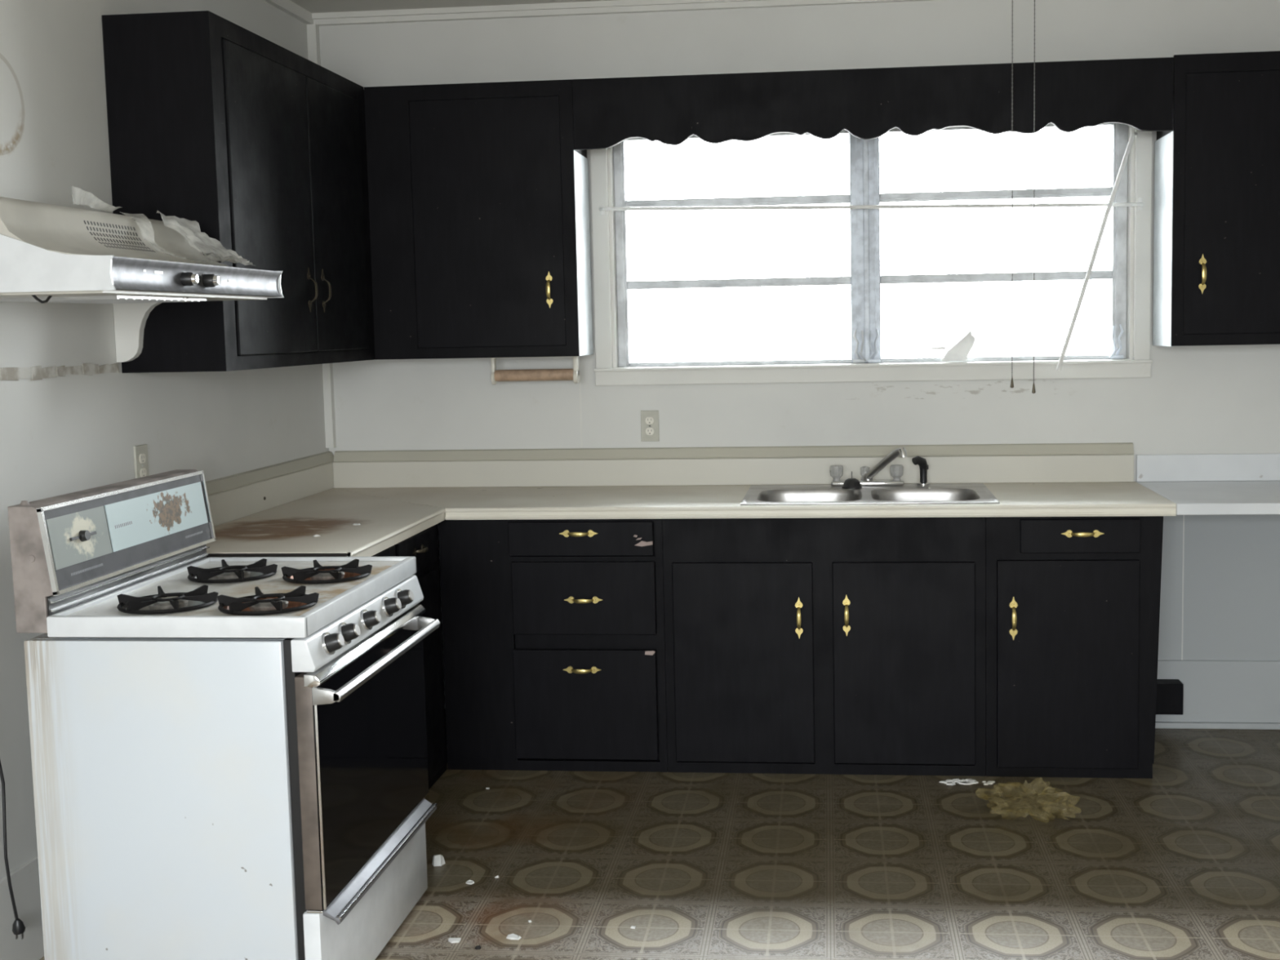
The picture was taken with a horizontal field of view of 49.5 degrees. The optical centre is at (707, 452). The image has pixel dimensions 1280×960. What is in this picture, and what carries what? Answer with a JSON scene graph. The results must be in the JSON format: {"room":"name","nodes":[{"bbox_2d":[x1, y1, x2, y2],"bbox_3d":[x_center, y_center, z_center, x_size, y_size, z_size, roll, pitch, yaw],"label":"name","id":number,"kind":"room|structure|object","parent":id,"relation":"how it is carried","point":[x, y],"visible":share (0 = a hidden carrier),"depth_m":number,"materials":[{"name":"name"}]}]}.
{"room":"damaged room","nodes":[
{"label":"damaged room","id":0,"kind":"room"},
{"bbox_2d":[0,0,328,879],"bbox_3d":[-1.857,0.021,1.927,0.120,2.695,7.140,-1,5,6],"label":"wall","id":1,"kind":"structure","parent":0,"point":[60,435],"depth_m":3.59,"materials":[{"name":"paint"}]},
{"bbox_2d":[0,760,25,939],"bbox_3d":[-1.615,0.421,3.123,0.028,1.428,0.091,-1,5,6],"label":"power cord","id":2,"kind":"object","parent":1,"relation":"hanging from","point":[18,926],"visible":1,"depth_m":3.18,"materials":[{"name":"black plastic"}]},
{"bbox_2d":[0,855,44,959],"bbox_3d":[-1.849,1.315,1.199,0.012,0.250,5.460,-1,5,6],"label":"baseboard","id":3,"kind":"structure","parent":1,"relation":"attached to","point":[25,884],"depth_m":3.32,"materials":[{"name":"paint"}]},
{"bbox_2d":[0,363,119,380],"bbox_3d":[-1.693,-0.155,2.962,0.006,0.043,1.673,-1,5,6],"label":"trim","id":4,"kind":"structure","parent":1,"relation":"attached to","point":[33,373],"depth_m":3.48,"materials":[{"name":"paint"}]},
{"bbox_2d":[113,302,160,362],"bbox_3d":[-1.541,-0.331,3.787,0.149,0.165,0.024,-1,5,6],"label":"bracket","id":5,"kind":"object","parent":1,"relation":"attached to","point":[130,318],"visible":0.82,"depth_m":3.78,"materials":[{"name":"paint"}]},
{"bbox_2d":[133,444,149,478],"bbox_3d":[-1.596,0.037,3.914,0.008,0.117,0.069,-1,5,6],"label":"wall outlet","id":6,"kind":"object","parent":1,"relation":"attached to","point":[140,451],"visible":0.91,"depth_m":3.90,"materials":[{"name":"beige plastic"}]},
{"bbox_2d":[139,453,146,463],"bbox_3d":[-1.594,0.016,3.912,0.003,0.027,0.033,-1,5,6],"label":"receptacle","id":7,"kind":"object","parent":6,"relation":"attached to","point":[142,455],"depth_m":3.91,"materials":[{"name":"beige plastic"}]},
{"bbox_2d":[140,467,146,477],"bbox_3d":[-1.593,0.057,3.916,0.003,0.027,0.033,-1,5,6],"label":"receptacle","id":8,"kind":"object","parent":6,"relation":"attached to","point":[143,470],"depth_m":3.91,"materials":[{"name":"beige plastic"}]},
{"bbox_2d":[0,185,284,303],"bbox_3d":[-1.406,-0.475,3.254,0.526,0.259,0.860,-1,5,6],"label":"range hood","id":9,"kind":"object","parent":1,"relation":"attached to","point":[50,253],"depth_m":3.05,"materials":[{"name":"metal"}]},
{"bbox_2d":[156,210,255,266],"bbox_3d":[-1.272,-0.541,3.487,0.250,0.146,0.392,-1,5,6],"label":"plastic sheet","id":10,"kind":"object","parent":9,"relation":"on","point":[212,249],"visible":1,"depth_m":3.56,"materials":[{"name":"white plastic"}]},
{"bbox_2d":[101,10,374,373],"bbox_3d":[-1.384,-0.769,4.500,0.330,0.962,1.498,-1,5,6],"label":"upper cabinet","id":11,"kind":"object","parent":1,"relation":"attached to","point":[213,122],"visible":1,"depth_m":3.92,"materials":[{"name":"black paint"}]},
{"bbox_2d":[263,0,313,24],"bbox_3d":[-1.818,-1.295,1.730,0.022,0.040,7.000,-1,5,6],"label":"trim","id":12,"kind":"structure","parent":1,"relation":"attached to","point":[288,6],"depth_m":5.00,"materials":[{"name":"paint"}]},
{"bbox_2d":[289,0,612,13],"bbox_3d":[0.758,-1.381,1.480,5.440,0.080,7.260,-1,5,6],"label":"ceiling","id":13,"kind":"structure","parent":0,"point":[312,6],"depth_m":5.05,"materials":[{"name":"paint"}]},
{"bbox_2d":[1009,0,1013,387],"bbox_3d":[0.884,-0.880,4.027,0.020,1.386,0.020,-1,5,6],"label":"pull chain","id":14,"kind":"object","parent":13,"relation":"hanging from","point":[1011,385],"visible":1,"depth_m":4.04,"materials":[{"name":"metal"}]},
{"bbox_2d":[1031,0,1035,393],"bbox_3d":[0.947,-0.873,4.022,0.020,1.402,0.020,-1,5,6],"label":"pull chain","id":15,"kind":"object","parent":13,"relation":"hanging from","point":[1033,391],"visible":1,"depth_m":4.03,"materials":[{"name":"metal"}]},
{"bbox_2d":[39,728,1279,959],"bbox_3d":[0.810,1.372,1.732,5.440,0.060,7.260,-1,5,6],"label":"floor","id":16,"kind":"structure","parent":0,"point":[1182,862],"depth_m":3.88,"materials":[{"name":"tile"}]},
{"bbox_2d":[7,469,439,959],"bbox_3d":[-1.080,0.647,3.322,0.712,1.164,0.762,-1,5,6],"label":"stove","id":17,"kind":"object","parent":16,"relation":"on","point":[229,754],"visible":1,"depth_m":2.98,"materials":[{"name":"white metal"}]},
{"bbox_2d":[121,595,205,609],"bbox_3d":[-1.201,0.350,3.089,0.194,0.027,0.194,-1,5,6],"label":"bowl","id":18,"kind":"object","parent":17,"relation":"on","point":[146,602],"depth_m":3.06,"materials":[{"name":"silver metal"}]},
{"bbox_2d":[192,568,265,582],"bbox_3d":[-1.180,0.317,3.447,0.194,0.027,0.194,-1,5,6],"label":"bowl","id":19,"kind":"object","parent":17,"relation":"on","point":[213,575],"depth_m":3.41,"materials":[{"name":"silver metal"}]},
{"bbox_2d":[46,556,416,638],"bbox_3d":[-1.084,0.332,3.293,0.568,0.045,0.762,-1,5,6],"label":"cooktop","id":20,"kind":"object","parent":17,"relation":"in","point":[346,588],"depth_m":3.11,"materials":[{"name":"white metal"}]},
{"bbox_2d":[222,596,306,611],"bbox_3d":[-0.967,0.348,3.056,0.194,0.027,0.194,-1,5,6],"label":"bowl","id":21,"kind":"object","parent":17,"relation":"on","point":[247,603],"depth_m":3.03,"materials":[{"name":"black metal"}]},
{"bbox_2d":[287,568,361,583],"bbox_3d":[-0.936,0.315,3.413,0.194,0.027,0.194,-1,5,6],"label":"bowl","id":22,"kind":"object","parent":17,"relation":"on","point":[308,575],"depth_m":3.37,"materials":[{"name":"black metal"}]},
{"bbox_2d":[371,524,447,789],"bbox_3d":[-1.199,0.678,4.604,0.632,0.874,1.508,-1,5,6],"label":"base cabinet","id":23,"kind":"object","parent":16,"relation":"on","point":[424,545],"visible":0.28,"depth_m":4.59,"materials":[{"name":"black paint"}]},
{"bbox_2d":[205,442,1176,557],"bbox_3d":[-0.024,0.141,4.444,3.030,0.184,1.538,-1,5,6],"label":"countertop","id":24,"kind":"structure","parent":23,"relation":"on","point":[277,509],"depth_m":5.04,"materials":[{"name":"beige laminate"}]},
{"bbox_2d":[829,447,906,486],"bbox_3d":[0.571,0.050,4.960,0.272,0.156,0.257,-1,5,6],"label":"faucet","id":25,"kind":"object","parent":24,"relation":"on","point":[896,471],"visible":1,"depth_m":5.02,"materials":[{"name":"silver metal"}]},
{"bbox_2d":[740,483,999,505],"bbox_3d":[0.558,0.223,4.835,0.848,0.166,0.543,-1,5,6],"label":"sink","id":26,"kind":"object","parent":24,"relation":"in","point":[934,493],"visible":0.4,"depth_m":4.93,"materials":[{"name":"silver metal"}]},
{"bbox_2d":[841,471,862,488],"bbox_3d":[0.518,0.097,4.986,0.072,0.059,0.072,-1,5,6],"label":"stopper","id":27,"kind":"object","parent":26,"relation":"on","point":[849,483],"visible":1,"depth_m":4.96,"materials":[{"name":"black plastic"}]},
{"bbox_2d":[911,456,930,485],"bbox_3d":[0.771,0.064,5.025,0.071,0.108,0.048,-3,6,-19],"label":"sprayer","id":28,"kind":"object","parent":26,"relation":"on","point":[922,462],"visible":1,"depth_m":5.01,"materials":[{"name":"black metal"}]},
{"bbox_2d":[431,854,444,866],"bbox_3d":[-0.765,1.153,3.940,0.037,0.032,0.039,-1,5,6],"label":"paper scrap","id":29,"kind":"object","parent":16,"relation":"on","point":[437,860],"visible":1,"depth_m":3.93,"materials":[{"name":"white paper"}]},
{"bbox_2d":[448,937,461,942],"bbox_3d":[-0.630,1.210,3.443,0.032,0.003,0.026,-1,5,-1],"label":"flake","id":30,"kind":"object","parent":16,"relation":"on","point":[450,940],"visible":1,"depth_m":3.44,"materials":[{"name":"white paint"}]},
{"bbox_2d":[466,880,474,884],"bbox_3d":[-0.651,1.177,3.804,0.024,0.005,0.023,3,7,37],"label":"flake","id":31,"kind":"object","parent":16,"relation":"on","point":[469,882],"visible":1,"depth_m":3.80,"materials":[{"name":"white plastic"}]},
{"bbox_2d":[475,945,481,949],"bbox_3d":[-0.563,1.212,3.400,0.016,0.005,0.018,-1,5,6],"label":"flake","id":32,"kind":"object","parent":16,"relation":"on","point":[478,947],"visible":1,"depth_m":3.40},
{"bbox_2d":[506,933,521,940],"bbox_3d":[-0.483,1.206,3.456,0.039,0.005,0.027,2,6,27],"label":"flake","id":33,"kind":"object","parent":16,"relation":"on","point":[511,936],"visible":1,"depth_m":3.45,"materials":[{"name":"white plastic"}]},
{"bbox_2d":[438,519,667,772],"bbox_3d":[-0.500,0.630,4.985,0.766,0.874,0.630,-1,5,6],"label":"base cabinet","id":34,"kind":"object","parent":16,"relation":"on","point":[580,602],"visible":0.98,"depth_m":4.71,"materials":[{"name":"black paint"}]},
{"bbox_2d":[662,516,985,776],"bbox_3d":[0.413,0.621,4.894,1.064,0.874,0.632,-1,5,6],"label":"base cabinet","id":35,"kind":"object","parent":16,"relation":"on","point":[835,646],"visible":1,"depth_m":4.61,"materials":[{"name":"black paint"}]},
{"bbox_2d":[938,778,995,785],"bbox_3d":[0.852,1.080,4.553,0.185,0.004,0.061,-1,5,6],"label":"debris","id":36,"kind":"object","parent":16,"relation":"on","point":[967,781],"visible":1,"depth_m":4.55,"materials":[{"name":"white paper"}]},
{"bbox_2d":[985,515,1163,778],"bbox_3d":[1.224,0.613,4.812,0.564,0.874,0.632,-1,5,6],"label":"base cabinet","id":37,"kind":"object","parent":16,"relation":"on","point":[1073,603],"visible":0.92,"depth_m":4.53,"materials":[{"name":"black paint"}]},
{"bbox_2d":[319,0,1279,708],"bbox_3d":[1.129,-0.329,5.135,5.200,2.695,0.140,-1,5,6],"label":"wall","id":38,"kind":"structure","parent":0,"point":[1197,399],"depth_m":5.08,"materials":[{"name":"paint"}]},
{"bbox_2d":[306,23,336,448],"bbox_3d":[-1.460,-0.808,5.255,0.034,1.585,0.034,-1,5,6],"label":"trim","id":39,"kind":"structure","parent":38,"relation":"attached to","point":[313,30],"depth_m":5.29,"materials":[{"name":"paint"}]},
{"bbox_2d":[364,79,593,359],"bbox_3d":[-0.822,-0.829,5.036,0.746,0.962,0.316,-1,5,6],"label":"upper cabinet","id":40,"kind":"object","parent":38,"relation":"attached to","point":[478,193],"visible":1,"depth_m":4.91,"materials":[{"name":"black paint"}]},
{"bbox_2d":[489,355,579,384],"bbox_3d":[-0.632,-0.302,5.077,0.326,0.102,0.052,-1,5,6],"label":"paper towel holder","id":41,"kind":"object","parent":40,"relation":"attached to","point":[525,375],"visible":0.85,"depth_m":5.06,"materials":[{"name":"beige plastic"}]},
{"bbox_2d":[572,57,1173,150],"bbox_3d":[0.544,-1.190,4.747,2.036,0.240,0.018,-1,5,6],"label":"window valance","id":42,"kind":"object","parent":40,"relation":"attached to","point":[1071,96],"visible":1,"depth_m":4.74,"materials":[{"name":"black paint"}]},
{"bbox_2d":[311,0,934,26],"bbox_3d":[1.095,-1.643,4.927,5.200,0.040,0.034,-1,5,6],"label":"trim","id":43,"kind":"structure","parent":38,"relation":"attached to","point":[614,6],"depth_m":5.08,"materials":[{"name":"paint"}]},
{"bbox_2d":[640,410,659,441],"bbox_3d":[-0.218,-0.100,5.212,0.069,0.117,0.008,-1,5,6],"label":"wall outlet","id":44,"kind":"object","parent":38,"relation":"attached to","point":[649,419],"visible":1,"depth_m":5.21,"materials":[{"name":"beige plastic"}]},
{"bbox_2d":[644,417,653,424],"bbox_3d":[-0.218,-0.121,5.208,0.033,0.027,0.003,-1,5,6],"label":"receptacle","id":45,"kind":"object","parent":44,"relation":"attached to","point":[648,420],"depth_m":5.21,"materials":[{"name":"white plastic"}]},
{"bbox_2d":[645,427,653,435],"bbox_3d":[-0.218,-0.080,5.211,0.033,0.027,0.003,-1,5,6],"label":"receptacle","id":46,"kind":"object","parent":44,"relation":"attached to","point":[649,431],"depth_m":5.21,"materials":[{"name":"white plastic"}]},
{"bbox_2d":[208,453,1133,526],"bbox_3d":[-0.028,0.141,4.446,3.024,0.100,1.534,-1,5,6],"label":"backsplash","id":47,"kind":"structure","parent":38,"relation":"attached to","point":[227,506],"depth_m":5.17,"materials":[{"name":"beige laminate"}]},
{"bbox_2d":[607,122,1134,368],"bbox_3d":[0.590,-0.768,5.145,1.907,0.893,0.142,-1,5,6],"label":"window","id":48,"kind":"structure","parent":38,"relation":"in","point":[865,280],"depth_m":5.13,"materials":[{"name":"paint"}]},
{"bbox_2d":[931,328,975,361],"bbox_3d":[0.905,-0.396,5.111,0.162,0.116,0.006,-1,5,6],"label":"paper scrap","id":49,"kind":"object","parent":48,"relation":"on","point":[960,351],"visible":1,"depth_m":5.11,"materials":[{"name":"white paper"}]},
{"bbox_2d":[590,128,1152,368],"bbox_3d":[0.580,-0.795,5.064,2.025,0.945,0.020,-1,5,6],"label":"trim","id":50,"kind":"structure","parent":38,"relation":"attached to","point":[1143,140],"depth_m":5.00,"materials":[{"name":"paint"}]},
{"bbox_2d":[599,197,1144,214],"bbox_3d":[0.574,-0.888,5.017,1.958,0.070,0.056,-1,5,6],"label":"curtain rod","id":51,"kind":"object","parent":38,"relation":"attached to","point":[1140,204],"visible":1,"depth_m":4.99,"materials":[{"name":"white plastic"}]},
{"bbox_2d":[593,359,1152,386],"bbox_3d":[0.589,-0.293,5.103,2.036,0.065,0.034,-1,5,6],"label":"trim","id":52,"kind":"structure","parent":38,"relation":"attached to","point":[1095,369],"depth_m":5.09,"materials":[{"name":"paint"}]},
{"bbox_2d":[578,357,1184,660],"bbox_3d":[0.630,0.202,5.161,2.223,1.150,0.002,-1,5,6],"label":"trim","id":53,"kind":"structure","parent":38,"relation":"attached to","point":[580,388],"depth_m":5.22,"materials":[{"name":"paint"}]},
{"bbox_2d":[1055,132,1137,371],"bbox_3d":[1.383,-0.712,4.941,0.286,0.837,0.080,-1,5,6],"label":"curtain rod","id":54,"kind":"object","parent":38,"relation":"hanging from","point":[1132,135],"visible":1,"depth_m":4.90,"materials":[{"name":"white plastic"}]},
{"bbox_2d":[1155,679,1183,715],"bbox_3d":[1.636,0.894,5.079,0.196,0.114,0.072,-1,5,6],"label":"junction box","id":55,"kind":"object","parent":38,"relation":"attached to","point":[1170,692],"visible":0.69,"depth_m":5.04,"materials":[{"name":"black paint"}]},
{"bbox_2d":[1135,453,1279,515],"bbox_3d":[2.310,0.096,4.669,1.566,0.136,0.632,-1,5,6],"label":"countertop","id":56,"kind":"structure","parent":38,"relation":"attached to","point":[1198,484],"depth_m":4.99,"materials":[{"name":"white laminate"}]},
{"bbox_2d":[1135,453,1279,481],"bbox_3d":[2.339,0.048,4.972,1.566,0.098,0.018,-1,5,6],"label":"backsplash","id":57,"kind":"structure","parent":38,"relation":"attached to","point":[1256,466],"depth_m":5.02,"materials":[{"name":"white laminate"}]},
{"bbox_2d":[1152,50,1279,346],"bbox_3d":[2.132,-0.861,4.745,1.116,0.971,0.316,-1,5,6],"label":"upper cabinet","id":58,"kind":"object","parent":38,"relation":"attached to","point":[1216,221],"visible":1,"depth_m":4.66,"materials":[{"name":"black paint"}]},
{"bbox_2d":[1155,721,1279,729],"bbox_3d":[2.633,0.995,5.020,2.210,0.022,0.018,-1,5,6],"label":"trim","id":59,"kind":"structure","parent":38,"relation":"attached to","point":[1174,725],"depth_m":5.09,"materials":[{"name":"paint"}]},
{"bbox_2d":[1155,660,1279,722],"bbox_3d":[2.632,0.878,5.024,2.210,0.246,0.012,-1,5,6],"label":"baseboard","id":60,"kind":"structure","parent":38,"relation":"attached to","point":[1215,691],"depth_m":5.09,"materials":[{"name":"paint"}]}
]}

